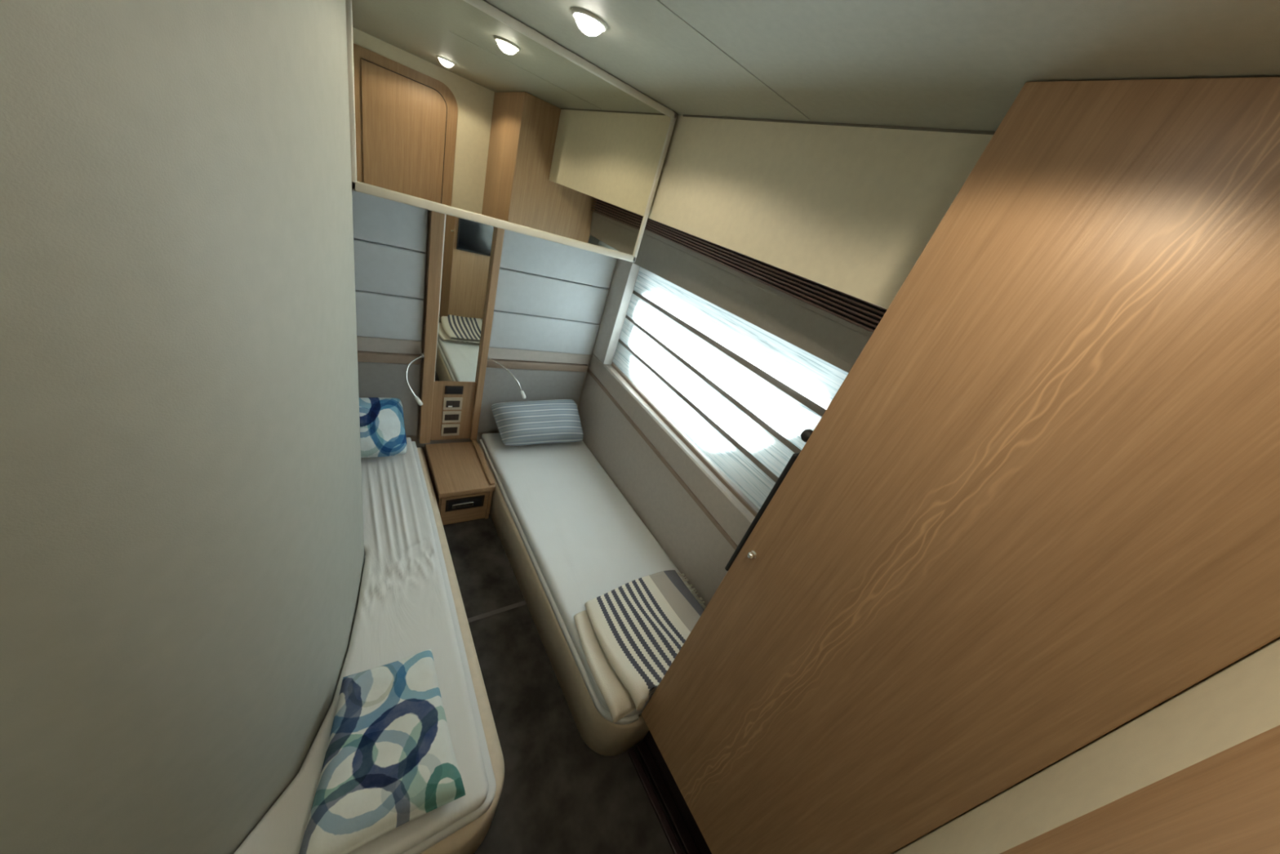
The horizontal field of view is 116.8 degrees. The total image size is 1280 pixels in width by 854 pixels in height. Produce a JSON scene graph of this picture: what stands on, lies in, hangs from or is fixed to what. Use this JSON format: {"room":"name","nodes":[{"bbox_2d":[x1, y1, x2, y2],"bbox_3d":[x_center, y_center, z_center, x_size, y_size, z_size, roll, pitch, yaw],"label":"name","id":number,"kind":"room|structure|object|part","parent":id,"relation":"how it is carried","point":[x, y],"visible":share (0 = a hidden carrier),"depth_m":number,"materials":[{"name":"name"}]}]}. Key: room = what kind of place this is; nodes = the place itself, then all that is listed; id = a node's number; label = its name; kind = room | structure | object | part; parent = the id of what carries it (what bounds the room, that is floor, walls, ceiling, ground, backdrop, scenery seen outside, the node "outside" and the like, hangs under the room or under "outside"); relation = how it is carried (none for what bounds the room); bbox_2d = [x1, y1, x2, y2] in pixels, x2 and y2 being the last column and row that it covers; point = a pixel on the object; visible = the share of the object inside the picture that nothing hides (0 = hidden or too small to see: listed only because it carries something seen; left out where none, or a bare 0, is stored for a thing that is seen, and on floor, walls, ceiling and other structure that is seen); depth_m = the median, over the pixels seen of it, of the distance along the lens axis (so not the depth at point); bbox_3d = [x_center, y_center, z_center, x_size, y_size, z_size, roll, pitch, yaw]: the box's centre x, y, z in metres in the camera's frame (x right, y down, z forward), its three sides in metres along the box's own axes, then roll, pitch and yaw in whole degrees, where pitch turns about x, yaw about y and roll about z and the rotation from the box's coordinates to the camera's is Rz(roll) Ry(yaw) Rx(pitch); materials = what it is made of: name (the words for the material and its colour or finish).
{"room":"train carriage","nodes":[
{"label":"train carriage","id":0,"kind":"room"},
{"bbox_2d":[0,0,364,853],"bbox_3d":[-0.832,0.132,0.769,0.495,2.067,0.901,-3,35,-37],"label":"wall partition","id":1,"kind":"structure","parent":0,"point":[182,540],"depth_m":0.49,"materials":[{"name":"paint"}]},
{"bbox_2d":[405,213,607,456],"bbox_3d":[-1.308,-0.600,1.778,3.238,2.067,0.088,-3,35,-37],"label":"wall","id":2,"kind":"structure","parent":0,"point":[414,438],"depth_m":2.34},
{"bbox_2d":[351,190,428,436],"bbox_3d":[-1.393,-0.464,1.728,0.772,1.274,0.038,-3,35,-37],"label":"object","id":3,"kind":"object","parent":2,"relation":"attached to","point":[390,237],"visible":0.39,"depth_m":1.79,"materials":[{"name":"fabric"}]},
{"bbox_3d":[-1.521,-0.125,1.924,0.772,0.452,0.022,-3,35,-37],"label":"panel","id":4,"kind":"part","parent":3,"relation":"part of","materials":[{"name":"grey fabric"}]},
{"bbox_3d":[-1.442,-0.332,1.803,0.772,0.047,0.034,-3,35,-37],"label":"rail","id":5,"kind":"part","parent":3,"relation":"part of","materials":[{"name":"beige wood"}]},
{"bbox_3d":[-1.377,-0.508,1.703,0.772,0.209,0.038,-3,35,-37],"label":"padded panel","id":6,"kind":"part","parent":3,"relation":"part of","materials":[{"name":"fabric"}]},
{"bbox_3d":[-1.313,-0.686,1.604,0.772,0.209,0.038,-3,35,-37],"label":"padded panel","id":7,"kind":"part","parent":3,"relation":"part of","materials":[{"name":"fabric"}]},
{"bbox_3d":[-1.240,-0.886,1.494,0.772,0.261,0.038,-3,35,-37],"label":"padded panel","id":8,"kind":"part","parent":3,"relation":"part of","materials":[{"name":"fabric"}]},
{"bbox_2d":[417,209,504,443],"bbox_3d":[-0.952,-0.470,2.054,0.312,1.303,0.062,-3,35,-37],"label":"column","id":9,"kind":"structure","parent":2,"relation":"attached to","point":[464,256],"depth_m":1.99,"materials":[{"name":"brown wood"}]},
{"bbox_2d":[405,352,424,405],"bbox_3d":[-1.137,-0.244,1.988,0.081,0.237,0.147,2,32,-30],"label":"reading lamp","id":10,"kind":"object","parent":9,"relation":"attached to","point":[418,400],"visible":0.99,"depth_m":1.98,"materials":[{"name":"silver metal"}]},
{"bbox_3d":[-1.047,-0.457,1.968,0.054,1.303,0.035,-3,35,-37],"label":"panel","id":11,"kind":"part","parent":9,"relation":"part of","materials":[{"name":"brown wood"}]},
{"bbox_2d":[440,423,459,435],"bbox_3d":[-1.117,0.018,2.319,0.098,0.080,0.009,-3,35,-37],"label":"socket plate","id":12,"kind":"object","parent":9,"relation":"attached to","point":[451,429],"visible":1,"depth_m":2.31,"materials":[{"name":"beige plastic"}]},
{"bbox_2d":[441,410,461,422],"bbox_3d":[-1.089,-0.057,2.276,0.098,0.077,0.010,-3,35,-37],"label":"socket plate","id":13,"kind":"object","parent":9,"relation":"attached to","point":[447,416],"visible":1,"depth_m":2.27,"materials":[{"name":"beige plastic"}]},
{"bbox_2d":[443,397,462,409],"bbox_3d":[-1.062,-0.132,2.235,0.098,0.080,0.011,-3,35,-37],"label":"socket plate","id":14,"kind":"object","parent":9,"relation":"attached to","point":[449,403],"visible":1,"depth_m":2.23,"materials":[{"name":"white plastic"}]},
{"bbox_2d":[444,385,463,394],"bbox_3d":[-1.036,-0.205,2.195,0.094,0.052,0.009,-3,35,-37],"label":"socket plate","id":15,"kind":"object","parent":9,"relation":"attached to","point":[448,389],"visible":1,"depth_m":2.19,"materials":[{"name":"black plastic"}]},
{"bbox_2d":[435,214,495,382],"bbox_3d":[-0.883,-0.634,1.970,0.214,0.911,0.006,-3,35,-37],"label":"mirror","id":16,"kind":"object","parent":9,"relation":"on","point":[468,251],"depth_m":1.96,"materials":[{"name":"clear glass"}]},
{"bbox_3d":[-0.835,-0.469,2.127,0.037,1.303,0.035,-3,35,-37],"label":"panel","id":17,"kind":"part","parent":9,"relation":"part of","materials":[{"name":"brown wood"}]},
{"bbox_2d":[487,356,525,399],"bbox_3d":[-0.765,-0.281,2.244,0.259,0.206,0.027,14,28,-11],"label":"reading lamp","id":18,"kind":"object","parent":9,"relation":"attached to","point":[522,393],"visible":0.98,"depth_m":2.25,"materials":[{"name":"silver metal"}]},
{"bbox_2d":[345,0,677,262],"bbox_3d":[-0.500,-1.052,1.436,0.941,0.507,0.697,-3,35,-37],"label":"mirror","id":19,"kind":"object","parent":2,"relation":"attached to","point":[460,108],"visible":0.84,"depth_m":1.13,"materials":[{"name":"clear glass"}]},
{"bbox_2d":[477,229,617,432],"bbox_3d":[-0.565,-0.508,2.347,0.654,1.274,0.038,-3,35,-37],"label":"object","id":20,"kind":"object","parent":2,"relation":"attached to","point":[551,297],"visible":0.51,"depth_m":2.27,"materials":[{"name":"fabric"}]},
{"bbox_3d":[-0.693,-0.169,2.543,0.654,0.452,0.022,-3,35,-37],"label":"panel","id":21,"kind":"part","parent":20,"relation":"part of","materials":[{"name":"grey fabric"}]},
{"bbox_3d":[-0.614,-0.377,2.422,0.654,0.047,0.034,-3,35,-37],"label":"rail","id":22,"kind":"part","parent":20,"relation":"part of","materials":[{"name":"beige wood"}]},
{"bbox_3d":[-0.551,-0.547,2.326,0.654,0.206,0.038,-3,35,-37],"label":"padded panel","id":23,"kind":"part","parent":20,"relation":"part of","materials":[{"name":"fabric"}]},
{"bbox_3d":[-0.486,-0.727,2.226,0.654,0.216,0.038,-3,35,-37],"label":"padded panel","id":24,"kind":"part","parent":20,"relation":"part of","materials":[{"name":"fabric"}]},
{"bbox_3d":[-0.413,-0.930,2.113,0.654,0.263,0.038,-3,35,-37],"label":"padded panel","id":25,"kind":"part","parent":20,"relation":"part of","materials":[{"name":"fabric"}]},
{"bbox_2d":[631,229,873,373],"bbox_3d":[0.376,-0.596,1.694,0.085,0.186,1.768,-3,35,-37],"label":"pelmet","id":26,"kind":"object","parent":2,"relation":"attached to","point":[839,342],"visible":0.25,"depth_m":1.53,"materials":[{"name":"grey fabric"}]},
{"bbox_2d":[648,115,993,309],"bbox_3d":[0.350,-0.856,1.451,0.394,0.338,1.768,-3,35,-37],"label":"locker","id":27,"kind":"object","parent":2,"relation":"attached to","point":[851,211],"visible":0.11,"depth_m":1.00,"materials":[{"name":"beige leather"}]},
{"bbox_2d":[644,217,887,332],"bbox_3d":[0.404,-0.688,1.639,0.098,0.082,1.768,-3,35,-37],"label":"vent","id":28,"kind":"object","parent":27,"relation":"attached to","point":[864,314],"visible":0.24,"depth_m":1.42,"materials":[{"name":"brown plastic"}]},
{"bbox_2d":[443,513,685,853],"bbox_3d":[-0.760,1.214,1.176,3.238,0.070,3.440,-3,35,-37],"label":"floor","id":29,"kind":"structure","parent":0,"point":[559,795],"depth_m":1.44,"materials":[{"name":"carpet"}]},
{"bbox_2d":[233,437,504,853],"bbox_3d":[-1.140,0.667,1.492,0.807,0.319,1.775,-3,35,-37],"label":"bed","id":30,"kind":"object","parent":29,"relation":"on","point":[410,602],"visible":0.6,"depth_m":1.32,"materials":[{"name":"white fabric"}]},
{"bbox_2d":[298,648,466,853],"bbox_3d":[-0.694,0.837,1.064,0.362,0.078,0.434,-3,35,-37],"label":"throw blanket","id":31,"kind":"object","parent":30,"relation":"on","point":[390,761],"visible":1,"depth_m":1.01,"materials":[{"name":"fabric"}]},
{"bbox_2d":[359,397,407,457],"bbox_3d":[-1.365,0.005,1.871,0.438,0.246,0.229,-3,35,-37],"label":"pillow","id":32,"kind":"object","parent":30,"relation":"on","point":[382,427],"visible":0.45,"depth_m":1.90,"materials":[{"name":"fabric"}]},
{"bbox_2d":[425,439,495,524],"bbox_3d":[-1.054,0.300,2.268,0.278,0.266,0.474,-3,35,-37],"label":"nightstand","id":33,"kind":"object","parent":29,"relation":"on","point":[463,482],"visible":0.98,"depth_m":2.15,"materials":[{"name":"brown wood"}]},
{"bbox_3d":[-0.943,0.416,2.095,0.105,0.026,0.006,-3,35,-37],"label":"handle","id":34,"kind":"part","parent":33,"relation":"part of","materials":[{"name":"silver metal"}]},
{"bbox_3d":[-0.953,0.439,2.131,0.236,0.194,0.014,-3,35,-37],"label":"drawer","id":35,"kind":"part","parent":33,"relation":"part of","materials":[{"name":"brown wood"}]},
{"bbox_3d":[-0.934,0.408,2.106,0.192,0.080,0.005,-3,35,-37],"label":"pull frame","id":36,"kind":"part","parent":33,"relation":"part of","materials":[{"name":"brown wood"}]},
{"bbox_3d":[-0.850,0.436,2.212,0.018,0.206,0.012,-3,35,-37],"label":"post","id":37,"kind":"part","parent":33,"relation":"part of","materials":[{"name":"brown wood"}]},
{"bbox_2d":[467,600,526,622],"bbox_3d":[-0.654,0.851,1.821,0.341,0.002,0.021,-3,35,-37],"label":"trim","id":38,"kind":"structure","parent":29,"relation":"on","point":[522,602],"depth_m":1.81,"materials":[{"name":"metal"}]},
{"bbox_2d":[478,432,705,755],"bbox_3d":[-0.323,0.624,2.118,0.672,0.305,1.754,-3,35,-37],"label":"bed","id":39,"kind":"object","parent":29,"relation":"on","point":[569,537],"visible":0.59,"depth_m":1.94,"materials":[{"name":"white fabric"}]},
{"bbox_2d":[491,399,583,445],"bbox_3d":[-0.609,-0.032,2.432,0.569,0.261,0.256,-3,35,-37],"label":"pillow","id":40,"kind":"object","parent":39,"relation":"on","point":[522,423],"visible":1,"depth_m":2.33,"materials":[{"name":"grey fabric"}]},
{"bbox_2d":[573,569,706,722],"bbox_3d":[0.073,0.812,1.608,0.664,0.130,0.448,-3,35,-37],"label":"throw blanket","id":41,"kind":"object","parent":39,"relation":"on","point":[630,634],"visible":0.85,"depth_m":1.51,"materials":[{"name":"beige fabric"}]},
{"bbox_2d":[627,740,699,853],"bbox_3d":[0.120,1.378,1.350,0.072,0.024,0.527,-3,35,-37],"label":"threshold","id":42,"kind":"object","parent":29,"relation":"on","point":[687,843],"visible":1,"depth_m":1.40,"materials":[{"name":"brown paint"}]},
{"bbox_2d":[641,76,1279,853],"bbox_3d":[0.584,0.512,1.006,0.545,2.066,0.556,-3,35,-37],"label":"door","id":43,"kind":"structure","parent":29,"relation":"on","point":[1037,508],"depth_m":0.58,"materials":[{"name":"brown wood"}]},
{"bbox_3d":[0.273,0.316,0.968,0.019,0.020,0.020,-3,35,-37],"label":"knob","id":44,"kind":"part","parent":43,"relation":"part of","materials":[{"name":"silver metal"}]},
{"bbox_2d":[724,452,799,570],"bbox_3d":[0.435,0.222,1.088,0.349,0.397,0.023,-3,35,-37],"label":"television","id":45,"kind":"object","parent":43,"relation":"attached to","point":[793,457],"visible":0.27,"depth_m":0.97,"materials":[{"name":"black plastic"}]},
{"bbox_2d":[800,429,813,442],"bbox_3d":[0.369,0.019,0.865,0.030,0.030,0.023,-3,35,-37],"label":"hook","id":46,"kind":"object","parent":43,"relation":"attached to","point":[805,435],"visible":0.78,"depth_m":0.86,"materials":[{"name":"black plastic"}]},
{"bbox_2d":[577,352,759,606],"bbox_3d":[0.263,0.507,2.104,0.254,0.866,2.334,-3,35,-37],"label":"wall","id":47,"kind":"structure","parent":0,"point":[691,540],"depth_m":2.06,"materials":[{"name":"beige leather"}]},
{"bbox_2d":[586,368,737,550],"bbox_3d":[0.095,0.139,2.091,0.014,0.117,1.769,-3,35,-37],"label":"trim","id":48,"kind":"structure","parent":47,"relation":"attached to","point":[654,449],"depth_m":2.01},
{"bbox_2d":[604,362,757,516],"bbox_3d":[0.166,0.021,2.046,0.053,0.107,1.768,-3,35,-37],"label":"window ledge","id":49,"kind":"object","parent":47,"relation":"attached to","point":[615,371],"visible":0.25,"depth_m":2.07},
{"bbox_2d":[592,257,639,364],"bbox_3d":[-0.161,-0.700,2.390,0.060,0.615,0.186,-3,35,-37],"label":"stile","id":50,"kind":"object","parent":49,"relation":"on","point":[625,273],"visible":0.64,"depth_m":2.34,"materials":[{"name":"white paint"}]},
{"bbox_2d":[612,266,848,509],"bbox_3d":[0.319,-0.228,1.876,0.024,0.681,1.652,-3,35,-37],"label":"blind","id":51,"kind":"object","parent":47,"relation":"attached to","point":[744,395],"visible":0.76,"depth_m":1.78,"materials":[{"name":"white fabric"}]},
{"bbox_2d":[483,0,1279,131],"bbox_3d":[-0.116,-0.568,0.187,3.238,0.070,3.440,-3,35,-37],"label":"ceiling","id":52,"kind":"structure","parent":0,"point":[960,64],"depth_m":0.62,"materials":[{"name":"paint"}]},
{"bbox_2d":[571,8,607,36],"bbox_3d":[-0.115,-0.895,0.881,0.082,0.026,0.082,-3,35,-37],"label":"recessed light","id":53,"kind":"object","parent":52,"relation":"in","point":[588,23],"visible":1,"depth_m":0.86,"materials":[{"name":"white glass"}]},
{"bbox_2d":[656,0,808,119],"bbox_3d":[0.180,-0.765,0.809,0.621,0.003,0.002,-3,35,-37],"label":"trim","id":54,"kind":"structure","parent":52,"relation":"attached to","point":[656,0],"depth_m":0.81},
{"bbox_2d":[682,115,995,134],"bbox_3d":[0.425,-0.792,1.023,0.004,0.004,1.059,-3,35,-37],"label":"trim","id":55,"kind":"structure","parent":52,"relation":"attached to","point":[957,131],"depth_m":0.91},
{"bbox_2d":[890,636,1279,853],"bbox_3d":[0.360,0.701,0.519,2.188,2.067,0.052,-3,35,-37],"label":"wall","id":56,"kind":"structure","parent":0,"point":[1239,702],"depth_m":0.46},
{"bbox_2d":[999,724,1279,853],"bbox_3d":[0.161,0.714,0.429,0.499,2.002,0.020,-3,35,-37],"label":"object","id":57,"kind":"structure","parent":56,"relation":"in","point":[1227,802],"depth_m":0.31,"materials":[{"name":"brown wood"}]}
]}

